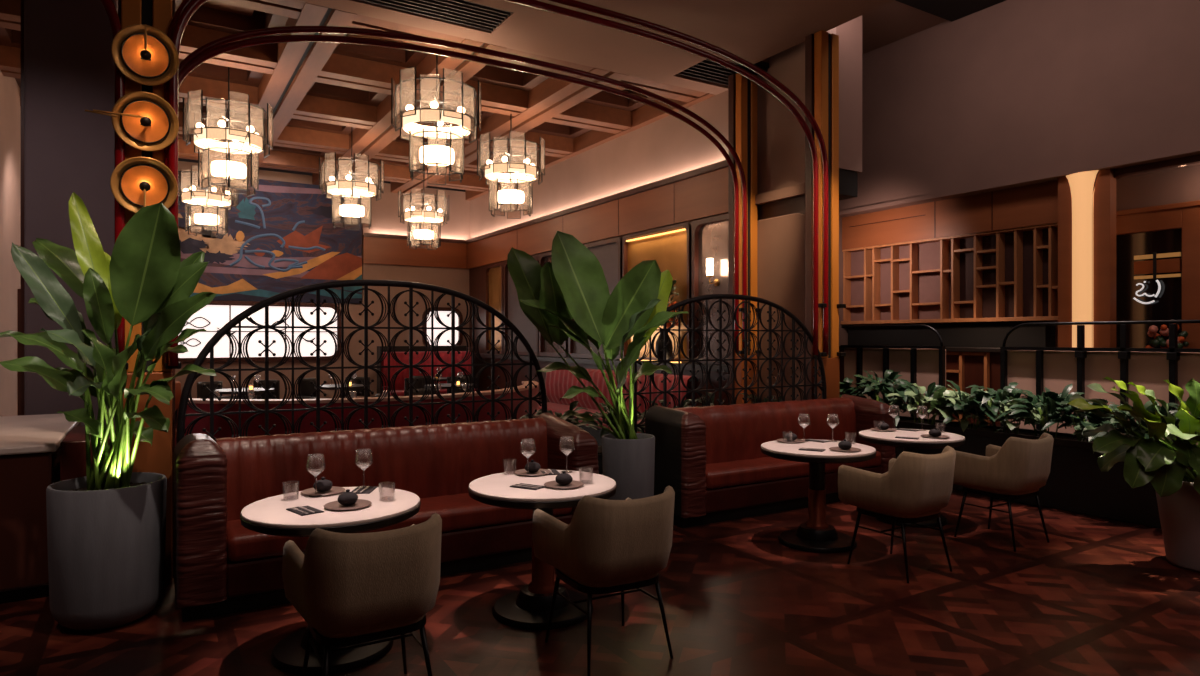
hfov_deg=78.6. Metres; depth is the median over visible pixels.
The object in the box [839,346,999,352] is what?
countertop
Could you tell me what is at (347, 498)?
pouch
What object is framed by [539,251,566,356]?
wall panel
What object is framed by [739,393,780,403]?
plant
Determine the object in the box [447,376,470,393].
dining chair
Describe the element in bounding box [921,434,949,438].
plate
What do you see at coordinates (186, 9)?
arch
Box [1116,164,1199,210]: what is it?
wall
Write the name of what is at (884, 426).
pouch
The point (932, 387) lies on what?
plant
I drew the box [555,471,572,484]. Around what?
pouch
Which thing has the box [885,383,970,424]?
plant
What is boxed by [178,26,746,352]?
arch
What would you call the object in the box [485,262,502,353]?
wall panel
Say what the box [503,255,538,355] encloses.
wall panel
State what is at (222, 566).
banquette
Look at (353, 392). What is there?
dining chair
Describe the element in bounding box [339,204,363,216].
diffuser
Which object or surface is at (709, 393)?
plant
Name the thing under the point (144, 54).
lamp
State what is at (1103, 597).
floor
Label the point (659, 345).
flower vase
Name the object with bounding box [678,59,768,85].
ceiling vent
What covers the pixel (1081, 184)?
column
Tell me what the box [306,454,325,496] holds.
wine glass
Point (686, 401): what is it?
plant
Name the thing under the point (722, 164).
trim
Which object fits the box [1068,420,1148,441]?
plant
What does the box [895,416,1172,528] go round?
planter box
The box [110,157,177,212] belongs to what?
lamp
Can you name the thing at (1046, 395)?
plant
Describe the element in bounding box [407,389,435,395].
dining chair
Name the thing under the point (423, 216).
chandelier
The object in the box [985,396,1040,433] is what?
plant
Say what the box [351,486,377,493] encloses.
cloth napkin
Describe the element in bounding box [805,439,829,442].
cloth napkin
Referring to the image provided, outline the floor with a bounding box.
[0,489,1199,675]
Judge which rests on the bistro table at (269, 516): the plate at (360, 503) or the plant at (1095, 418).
the plate at (360, 503)
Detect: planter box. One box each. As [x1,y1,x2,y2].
[598,446,602,474]
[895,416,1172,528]
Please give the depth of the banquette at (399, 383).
16.17 m
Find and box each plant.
[0,192,216,630]
[507,231,687,499]
[519,401,597,427]
[580,403,644,437]
[637,399,691,423]
[695,392,724,406]
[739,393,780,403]
[840,377,866,397]
[842,370,915,406]
[849,376,925,425]
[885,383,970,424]
[886,382,950,422]
[922,385,1004,431]
[937,380,1016,428]
[961,382,1040,431]
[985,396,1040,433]
[992,391,1078,435]
[995,384,1114,437]
[1040,396,1125,441]
[1067,377,1199,571]
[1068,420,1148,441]
[1089,400,1171,437]
[1090,403,1191,440]
[1134,400,1199,445]
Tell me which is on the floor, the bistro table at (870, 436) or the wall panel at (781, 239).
the bistro table at (870, 436)
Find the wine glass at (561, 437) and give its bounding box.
[559,437,574,472]
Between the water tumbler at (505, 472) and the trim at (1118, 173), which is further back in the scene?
the trim at (1118, 173)
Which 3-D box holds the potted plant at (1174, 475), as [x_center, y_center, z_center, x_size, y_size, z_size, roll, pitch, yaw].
[3.834,0.943,5.039,1.334,1.314,0.579,0,0,-12]
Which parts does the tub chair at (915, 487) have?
leg, leg, leg, leg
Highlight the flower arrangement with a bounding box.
[1145,323,1188,347]
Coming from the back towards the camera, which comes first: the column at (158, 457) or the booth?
the booth
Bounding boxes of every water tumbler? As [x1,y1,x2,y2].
[282,481,298,500]
[378,483,394,501]
[503,459,516,474]
[579,467,592,483]
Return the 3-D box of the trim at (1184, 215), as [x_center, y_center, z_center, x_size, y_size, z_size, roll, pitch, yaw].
[6.874,0.049,7.515,0.120,3.102,3.216,0,0,-32]
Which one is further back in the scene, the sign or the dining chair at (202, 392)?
the dining chair at (202, 392)
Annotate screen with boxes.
[176,279,546,443]
[616,294,826,432]
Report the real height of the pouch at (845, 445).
0.080 m
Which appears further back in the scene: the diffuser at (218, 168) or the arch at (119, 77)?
the diffuser at (218, 168)
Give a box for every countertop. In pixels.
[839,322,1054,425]
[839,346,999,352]
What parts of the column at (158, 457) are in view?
gilded post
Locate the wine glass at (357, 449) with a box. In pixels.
[354,449,372,487]
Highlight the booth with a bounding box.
[175,381,538,445]
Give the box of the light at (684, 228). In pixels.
[626,228,685,241]
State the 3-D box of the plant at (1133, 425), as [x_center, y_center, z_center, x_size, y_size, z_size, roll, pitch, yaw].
[4.812,0.787,6.515,0.800,0.465,0.890,0,0,-32]
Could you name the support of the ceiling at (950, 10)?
attached to the wall at (1007, 94)
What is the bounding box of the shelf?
[841,223,1057,324]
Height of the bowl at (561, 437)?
0.117 m
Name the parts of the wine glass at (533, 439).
stem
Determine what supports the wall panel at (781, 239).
attached to the wall at (666, 147)
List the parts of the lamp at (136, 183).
knob, amber dish, pointer rod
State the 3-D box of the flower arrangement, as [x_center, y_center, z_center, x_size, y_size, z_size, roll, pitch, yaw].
[6.289,0.718,8.143,0.221,1.765,0.386,0,0,-32]
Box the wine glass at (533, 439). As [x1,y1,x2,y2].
[520,439,535,473]
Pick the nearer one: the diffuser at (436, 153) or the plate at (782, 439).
the plate at (782, 439)
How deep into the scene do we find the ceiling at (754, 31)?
7.99 m
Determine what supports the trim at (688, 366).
attached to the wall at (666, 147)
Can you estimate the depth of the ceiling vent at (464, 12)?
7.55 m
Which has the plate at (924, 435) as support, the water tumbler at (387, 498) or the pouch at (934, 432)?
the pouch at (934, 432)
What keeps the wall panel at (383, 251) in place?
attached to the wall at (385, 219)
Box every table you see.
[214,388,273,394]
[240,487,420,674]
[315,384,369,397]
[425,383,475,393]
[434,377,446,380]
[468,470,616,629]
[760,439,875,552]
[858,428,965,527]
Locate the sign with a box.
[1133,280,1160,303]
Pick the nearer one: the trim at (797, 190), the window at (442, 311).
the trim at (797, 190)
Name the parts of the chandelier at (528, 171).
ceiling rod, hanging frame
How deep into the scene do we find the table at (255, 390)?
11.73 m
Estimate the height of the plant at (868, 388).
0.563 m
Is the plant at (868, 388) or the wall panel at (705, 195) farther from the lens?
the wall panel at (705, 195)
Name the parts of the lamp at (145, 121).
pointer rod, knob, amber dish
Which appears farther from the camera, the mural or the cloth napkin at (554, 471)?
the mural
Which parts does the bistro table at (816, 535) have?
stem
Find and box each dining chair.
[197,381,222,398]
[220,395,256,398]
[253,380,279,398]
[296,396,315,398]
[298,378,315,396]
[346,377,369,396]
[404,377,421,395]
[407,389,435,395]
[413,376,430,388]
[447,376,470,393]
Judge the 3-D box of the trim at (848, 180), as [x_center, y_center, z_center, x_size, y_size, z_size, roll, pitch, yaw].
[2.644,-1.847,9.192,0.395,0.295,1.100,0,0,-32]
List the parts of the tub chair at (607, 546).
leg, leg, leg, leg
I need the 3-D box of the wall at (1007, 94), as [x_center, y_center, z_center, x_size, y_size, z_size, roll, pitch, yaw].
[6.280,-1.300,5.586,2.650,5.800,12.950,0,0,-32]
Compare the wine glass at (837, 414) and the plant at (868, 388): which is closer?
the wine glass at (837, 414)
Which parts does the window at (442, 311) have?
pane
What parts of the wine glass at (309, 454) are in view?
stem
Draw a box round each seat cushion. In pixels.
[316,614,424,637]
[558,569,657,587]
[857,506,939,517]
[963,486,1038,494]
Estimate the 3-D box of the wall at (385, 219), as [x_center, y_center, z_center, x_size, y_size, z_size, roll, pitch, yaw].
[-6.666,-0.975,15.885,8.460,5.150,0.250,0,0,-32]
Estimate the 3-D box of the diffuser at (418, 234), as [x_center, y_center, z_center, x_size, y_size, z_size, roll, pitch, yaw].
[-3.602,-2.115,15.000,0.400,0.150,0.400,0,0,41]
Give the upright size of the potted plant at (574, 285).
2.461 m
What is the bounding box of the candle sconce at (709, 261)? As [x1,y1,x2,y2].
[706,258,718,285]
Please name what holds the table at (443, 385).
on the floor
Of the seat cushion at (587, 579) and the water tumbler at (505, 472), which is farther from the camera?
the water tumbler at (505, 472)
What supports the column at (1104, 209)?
attached to the wall at (1007, 94)
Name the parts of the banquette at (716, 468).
armrest, backrest, seat, armrest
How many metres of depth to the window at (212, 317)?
15.39 m
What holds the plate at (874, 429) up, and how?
on the bistro table at (870, 436)
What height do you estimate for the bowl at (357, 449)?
0.117 m
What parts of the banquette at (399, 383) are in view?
seat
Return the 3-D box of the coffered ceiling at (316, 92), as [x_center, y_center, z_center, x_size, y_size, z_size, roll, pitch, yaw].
[-4.241,-3.700,11.935,8.460,0.700,9.220,0,0,-32]
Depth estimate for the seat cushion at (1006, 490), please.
5.64 m
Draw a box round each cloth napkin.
[286,506,323,515]
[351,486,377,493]
[510,483,545,489]
[541,469,559,474]
[799,448,825,451]
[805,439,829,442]
[895,436,918,438]
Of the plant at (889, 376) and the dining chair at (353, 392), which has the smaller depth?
the plant at (889, 376)
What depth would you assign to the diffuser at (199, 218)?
12.91 m
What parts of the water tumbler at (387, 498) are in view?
glass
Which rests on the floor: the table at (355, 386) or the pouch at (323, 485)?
the table at (355, 386)
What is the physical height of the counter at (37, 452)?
0.960 m
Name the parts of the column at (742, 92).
panel, gilded post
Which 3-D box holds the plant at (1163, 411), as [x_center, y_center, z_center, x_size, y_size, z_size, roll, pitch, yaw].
[4.736,0.785,6.309,0.822,0.474,0.854,0,0,-32]
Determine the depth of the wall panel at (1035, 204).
9.77 m
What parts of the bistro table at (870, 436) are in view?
stem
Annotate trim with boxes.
[21,0,23,414]
[363,233,466,243]
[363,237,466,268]
[377,346,466,393]
[466,160,727,243]
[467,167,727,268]
[471,353,727,371]
[755,183,804,204]
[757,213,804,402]
[839,169,857,199]
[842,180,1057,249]
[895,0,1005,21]
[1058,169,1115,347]
[1092,154,1199,194]
[1116,200,1199,348]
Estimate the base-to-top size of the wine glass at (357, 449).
0.222 m
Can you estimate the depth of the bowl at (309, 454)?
3.94 m
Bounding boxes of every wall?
[0,70,20,415]
[24,0,117,431]
[175,161,469,398]
[469,15,861,405]
[839,0,1199,346]
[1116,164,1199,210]
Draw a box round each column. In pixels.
[118,0,180,584]
[728,73,760,404]
[805,30,845,399]
[1066,170,1098,347]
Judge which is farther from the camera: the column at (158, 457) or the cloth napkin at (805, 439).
the cloth napkin at (805, 439)
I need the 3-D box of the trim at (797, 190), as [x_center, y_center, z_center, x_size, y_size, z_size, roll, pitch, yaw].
[2.257,-1.760,8.937,0.079,0.120,1.090,0,0,-32]
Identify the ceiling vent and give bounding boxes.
[361,0,512,30]
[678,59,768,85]
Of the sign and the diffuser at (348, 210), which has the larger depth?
the diffuser at (348, 210)
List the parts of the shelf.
cubby shelf, cubby shelf, cubby shelf, cubby shelf, cubby shelf, cubby shelf, cubby shelf, cubby shelf, rail, cubby shelf, cubby shelf, cubby shelf, cubby shelf, cubby shelf, cubby shelf, cubby shelf, cubby shelf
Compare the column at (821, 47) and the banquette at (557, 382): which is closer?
the column at (821, 47)
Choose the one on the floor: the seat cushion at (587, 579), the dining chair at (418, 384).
the dining chair at (418, 384)
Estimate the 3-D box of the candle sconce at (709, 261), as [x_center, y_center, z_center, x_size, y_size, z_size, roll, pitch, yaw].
[1.529,-0.895,10.009,0.180,0.370,0.100,0,0,-32]
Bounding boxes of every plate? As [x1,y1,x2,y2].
[301,486,344,495]
[324,499,371,510]
[514,469,550,475]
[544,480,583,488]
[777,438,804,442]
[829,447,860,451]
[870,428,895,431]
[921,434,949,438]
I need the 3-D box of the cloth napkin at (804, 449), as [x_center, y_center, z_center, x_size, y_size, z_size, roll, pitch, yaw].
[1.609,0.846,5.563,0.180,0.007,0.110,0,0,30]
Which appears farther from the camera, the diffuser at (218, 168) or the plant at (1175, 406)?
the diffuser at (218, 168)
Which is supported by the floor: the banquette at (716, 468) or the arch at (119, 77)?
the banquette at (716, 468)
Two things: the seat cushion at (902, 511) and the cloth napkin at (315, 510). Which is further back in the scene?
the seat cushion at (902, 511)
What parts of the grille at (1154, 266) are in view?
rail, rail, rail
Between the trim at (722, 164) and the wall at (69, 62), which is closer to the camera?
the wall at (69, 62)
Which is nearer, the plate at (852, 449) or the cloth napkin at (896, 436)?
the plate at (852, 449)
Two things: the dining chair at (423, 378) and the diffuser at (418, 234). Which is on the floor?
the dining chair at (423, 378)
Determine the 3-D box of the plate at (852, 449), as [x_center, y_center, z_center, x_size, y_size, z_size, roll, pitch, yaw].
[1.851,0.843,5.538,0.230,0.013,0.230,0,0,-32]
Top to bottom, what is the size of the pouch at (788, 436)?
0.080 m
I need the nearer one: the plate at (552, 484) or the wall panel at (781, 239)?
the plate at (552, 484)
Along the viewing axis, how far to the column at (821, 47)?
8.07 m
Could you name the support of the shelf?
attached to the wall at (1007, 94)
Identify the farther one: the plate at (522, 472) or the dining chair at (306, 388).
the dining chair at (306, 388)
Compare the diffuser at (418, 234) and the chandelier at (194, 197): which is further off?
the diffuser at (418, 234)
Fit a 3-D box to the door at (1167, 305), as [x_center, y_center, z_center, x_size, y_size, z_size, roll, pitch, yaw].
[6.298,0.189,8.501,0.030,2.822,0.781,0,0,-32]
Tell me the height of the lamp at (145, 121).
0.349 m
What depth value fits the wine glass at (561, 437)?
4.64 m
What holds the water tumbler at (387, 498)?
on the bistro table at (269, 516)
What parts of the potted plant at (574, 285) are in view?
pot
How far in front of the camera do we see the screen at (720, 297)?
7.24 m
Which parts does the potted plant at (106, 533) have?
pot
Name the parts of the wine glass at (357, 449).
stem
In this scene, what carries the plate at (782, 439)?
on the bistro table at (816, 535)
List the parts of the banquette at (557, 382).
seat, backrest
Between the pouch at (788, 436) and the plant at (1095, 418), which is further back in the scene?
the plant at (1095, 418)
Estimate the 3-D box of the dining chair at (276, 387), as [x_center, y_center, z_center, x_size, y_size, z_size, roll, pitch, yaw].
[-5.819,1.170,12.702,0.456,0.861,0.465,0,0,-2]
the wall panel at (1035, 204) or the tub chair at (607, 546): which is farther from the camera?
the wall panel at (1035, 204)
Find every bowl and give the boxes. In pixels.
[306,454,325,474]
[354,449,372,469]
[559,437,574,454]
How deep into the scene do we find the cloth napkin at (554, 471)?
4.59 m
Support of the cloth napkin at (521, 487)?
on the bistro table at (528, 608)
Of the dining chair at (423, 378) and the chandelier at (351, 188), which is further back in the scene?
the dining chair at (423, 378)
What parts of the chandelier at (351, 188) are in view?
hanging frame, ceiling rod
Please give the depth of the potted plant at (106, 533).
4.03 m
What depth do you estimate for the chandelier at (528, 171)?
10.88 m
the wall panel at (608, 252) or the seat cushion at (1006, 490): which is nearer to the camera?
the seat cushion at (1006, 490)
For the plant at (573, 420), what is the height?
0.482 m
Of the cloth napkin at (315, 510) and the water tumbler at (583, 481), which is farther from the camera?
the water tumbler at (583, 481)
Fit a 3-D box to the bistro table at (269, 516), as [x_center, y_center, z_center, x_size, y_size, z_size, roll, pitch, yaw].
[-1.369,1.225,3.772,0.868,0.750,0.868,0,0,-32]
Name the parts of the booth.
trim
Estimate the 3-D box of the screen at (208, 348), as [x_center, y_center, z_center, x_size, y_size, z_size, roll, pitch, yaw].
[-1.599,0.583,5.472,2.708,2.034,0.060,0,0,-32]
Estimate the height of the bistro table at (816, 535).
0.750 m
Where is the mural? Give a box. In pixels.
[178,171,361,303]
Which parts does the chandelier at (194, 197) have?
hanging frame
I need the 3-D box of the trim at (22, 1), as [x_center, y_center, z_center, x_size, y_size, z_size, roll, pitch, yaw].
[-5.324,-0.875,6.823,0.035,4.950,0.600,0,0,-32]
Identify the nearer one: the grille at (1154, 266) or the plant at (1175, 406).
the plant at (1175, 406)
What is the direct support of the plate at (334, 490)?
on the bistro table at (269, 516)
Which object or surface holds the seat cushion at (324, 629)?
on the tub chair at (348, 588)
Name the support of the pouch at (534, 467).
on the plate at (522, 472)
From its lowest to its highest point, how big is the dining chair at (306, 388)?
0.861 m
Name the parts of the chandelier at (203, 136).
lamp arm, bulb, hanging frame, ceiling rod, lamp arm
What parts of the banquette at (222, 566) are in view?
armrest, backrest, seat, armrest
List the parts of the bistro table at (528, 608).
stem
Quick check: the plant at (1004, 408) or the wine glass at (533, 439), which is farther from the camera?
the plant at (1004, 408)
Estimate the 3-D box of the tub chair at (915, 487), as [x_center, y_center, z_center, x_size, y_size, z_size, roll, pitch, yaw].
[2.092,1.172,5.098,0.616,0.859,0.597,0,0,-32]
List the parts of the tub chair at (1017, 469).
leg, leg, leg, leg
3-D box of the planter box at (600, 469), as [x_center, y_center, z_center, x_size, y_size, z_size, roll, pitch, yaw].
[0.782,1.320,7.327,3.200,0.560,0.430,0,0,-32]
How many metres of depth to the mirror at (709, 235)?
10.16 m
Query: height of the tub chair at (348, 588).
0.859 m
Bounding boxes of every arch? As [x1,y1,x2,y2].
[100,0,124,352]
[164,0,827,365]
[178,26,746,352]
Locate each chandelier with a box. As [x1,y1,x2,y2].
[178,150,238,236]
[183,67,272,195]
[319,127,383,229]
[391,55,480,184]
[398,181,448,249]
[477,114,544,218]
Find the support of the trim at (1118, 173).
attached to the wall at (1007, 94)
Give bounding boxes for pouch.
[313,477,331,491]
[338,489,357,505]
[525,460,540,472]
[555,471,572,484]
[785,431,796,440]
[838,439,851,449]
[878,421,888,429]
[929,427,940,436]
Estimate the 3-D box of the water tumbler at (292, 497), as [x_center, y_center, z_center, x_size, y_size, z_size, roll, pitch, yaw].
[-1.631,0.806,3.870,0.085,0.088,0.085,0,0,-32]
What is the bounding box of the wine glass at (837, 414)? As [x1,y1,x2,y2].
[826,414,838,441]
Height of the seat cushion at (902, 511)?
0.075 m
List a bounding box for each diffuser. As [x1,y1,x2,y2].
[194,213,218,224]
[211,160,245,178]
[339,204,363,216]
[414,230,433,239]
[419,145,453,165]
[498,189,523,203]
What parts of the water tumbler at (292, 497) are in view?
glass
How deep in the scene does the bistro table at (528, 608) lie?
4.17 m
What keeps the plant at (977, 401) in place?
in the planter box at (1076, 483)
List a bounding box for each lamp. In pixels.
[85,91,178,150]
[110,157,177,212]
[111,24,178,85]
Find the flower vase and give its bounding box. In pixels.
[655,280,678,359]
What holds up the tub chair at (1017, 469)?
on the floor
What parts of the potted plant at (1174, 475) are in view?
pot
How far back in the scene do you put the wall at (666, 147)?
10.55 m
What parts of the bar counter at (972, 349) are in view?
splash panel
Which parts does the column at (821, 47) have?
panel, gilded post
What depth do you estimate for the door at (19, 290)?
10.42 m
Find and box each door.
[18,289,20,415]
[1116,228,1181,347]
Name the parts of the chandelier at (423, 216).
hanging frame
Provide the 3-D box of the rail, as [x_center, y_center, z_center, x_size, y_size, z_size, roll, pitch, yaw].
[4.405,0.718,8.105,0.130,1.764,4.257,0,0,-32]
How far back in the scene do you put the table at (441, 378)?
15.06 m
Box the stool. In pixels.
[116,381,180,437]
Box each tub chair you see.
[282,513,441,675]
[532,486,674,675]
[838,446,955,582]
[953,432,1053,551]
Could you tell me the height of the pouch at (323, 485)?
0.080 m
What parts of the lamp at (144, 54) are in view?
knob, amber dish, pointer rod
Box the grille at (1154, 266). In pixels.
[1134,252,1180,278]
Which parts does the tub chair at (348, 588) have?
leg, leg, leg, leg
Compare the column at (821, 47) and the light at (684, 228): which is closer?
the column at (821, 47)
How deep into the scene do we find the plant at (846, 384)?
9.16 m
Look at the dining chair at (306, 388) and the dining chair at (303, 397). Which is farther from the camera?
the dining chair at (306, 388)
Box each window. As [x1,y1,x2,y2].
[178,301,340,362]
[422,307,462,345]
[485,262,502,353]
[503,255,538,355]
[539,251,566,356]
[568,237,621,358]
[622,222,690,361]
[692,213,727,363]
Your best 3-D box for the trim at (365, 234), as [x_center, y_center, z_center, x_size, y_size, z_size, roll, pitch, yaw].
[-4.276,-2.320,17.123,2.450,0.080,0.139,0,0,-32]
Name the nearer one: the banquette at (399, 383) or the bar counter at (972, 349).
the bar counter at (972, 349)
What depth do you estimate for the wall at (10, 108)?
9.74 m
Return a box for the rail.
[841,320,1199,444]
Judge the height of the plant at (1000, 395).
0.561 m
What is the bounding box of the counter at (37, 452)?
[0,414,114,603]
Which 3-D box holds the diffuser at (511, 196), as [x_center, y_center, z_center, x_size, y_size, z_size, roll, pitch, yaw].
[-1.336,-2.115,11.000,0.400,0.150,0.400,0,0,20]
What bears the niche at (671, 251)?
in the wall at (666, 147)
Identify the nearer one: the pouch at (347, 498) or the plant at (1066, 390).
the pouch at (347, 498)
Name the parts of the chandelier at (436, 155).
bulb, lamp arm, bulb, hanging frame, ceiling rod, lamp arm, glass panel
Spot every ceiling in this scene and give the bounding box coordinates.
[0,0,715,200]
[296,0,947,94]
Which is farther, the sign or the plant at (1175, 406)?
the sign
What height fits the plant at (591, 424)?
0.443 m
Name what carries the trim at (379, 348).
on the floor
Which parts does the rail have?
padded panel, post, padded panel, post, rail, padded panel, post, padded panel, post, post, rail, padded panel, post, padded panel, post, rail, padded panel, post, padded panel, post, padded panel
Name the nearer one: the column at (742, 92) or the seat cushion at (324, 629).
the seat cushion at (324, 629)
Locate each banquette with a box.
[174,412,598,621]
[381,351,476,395]
[538,369,696,445]
[645,394,895,527]
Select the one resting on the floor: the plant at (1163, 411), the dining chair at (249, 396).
the dining chair at (249, 396)
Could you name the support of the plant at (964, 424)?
in the planter box at (1076, 483)
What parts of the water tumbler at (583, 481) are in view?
glass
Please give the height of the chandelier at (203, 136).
2.106 m

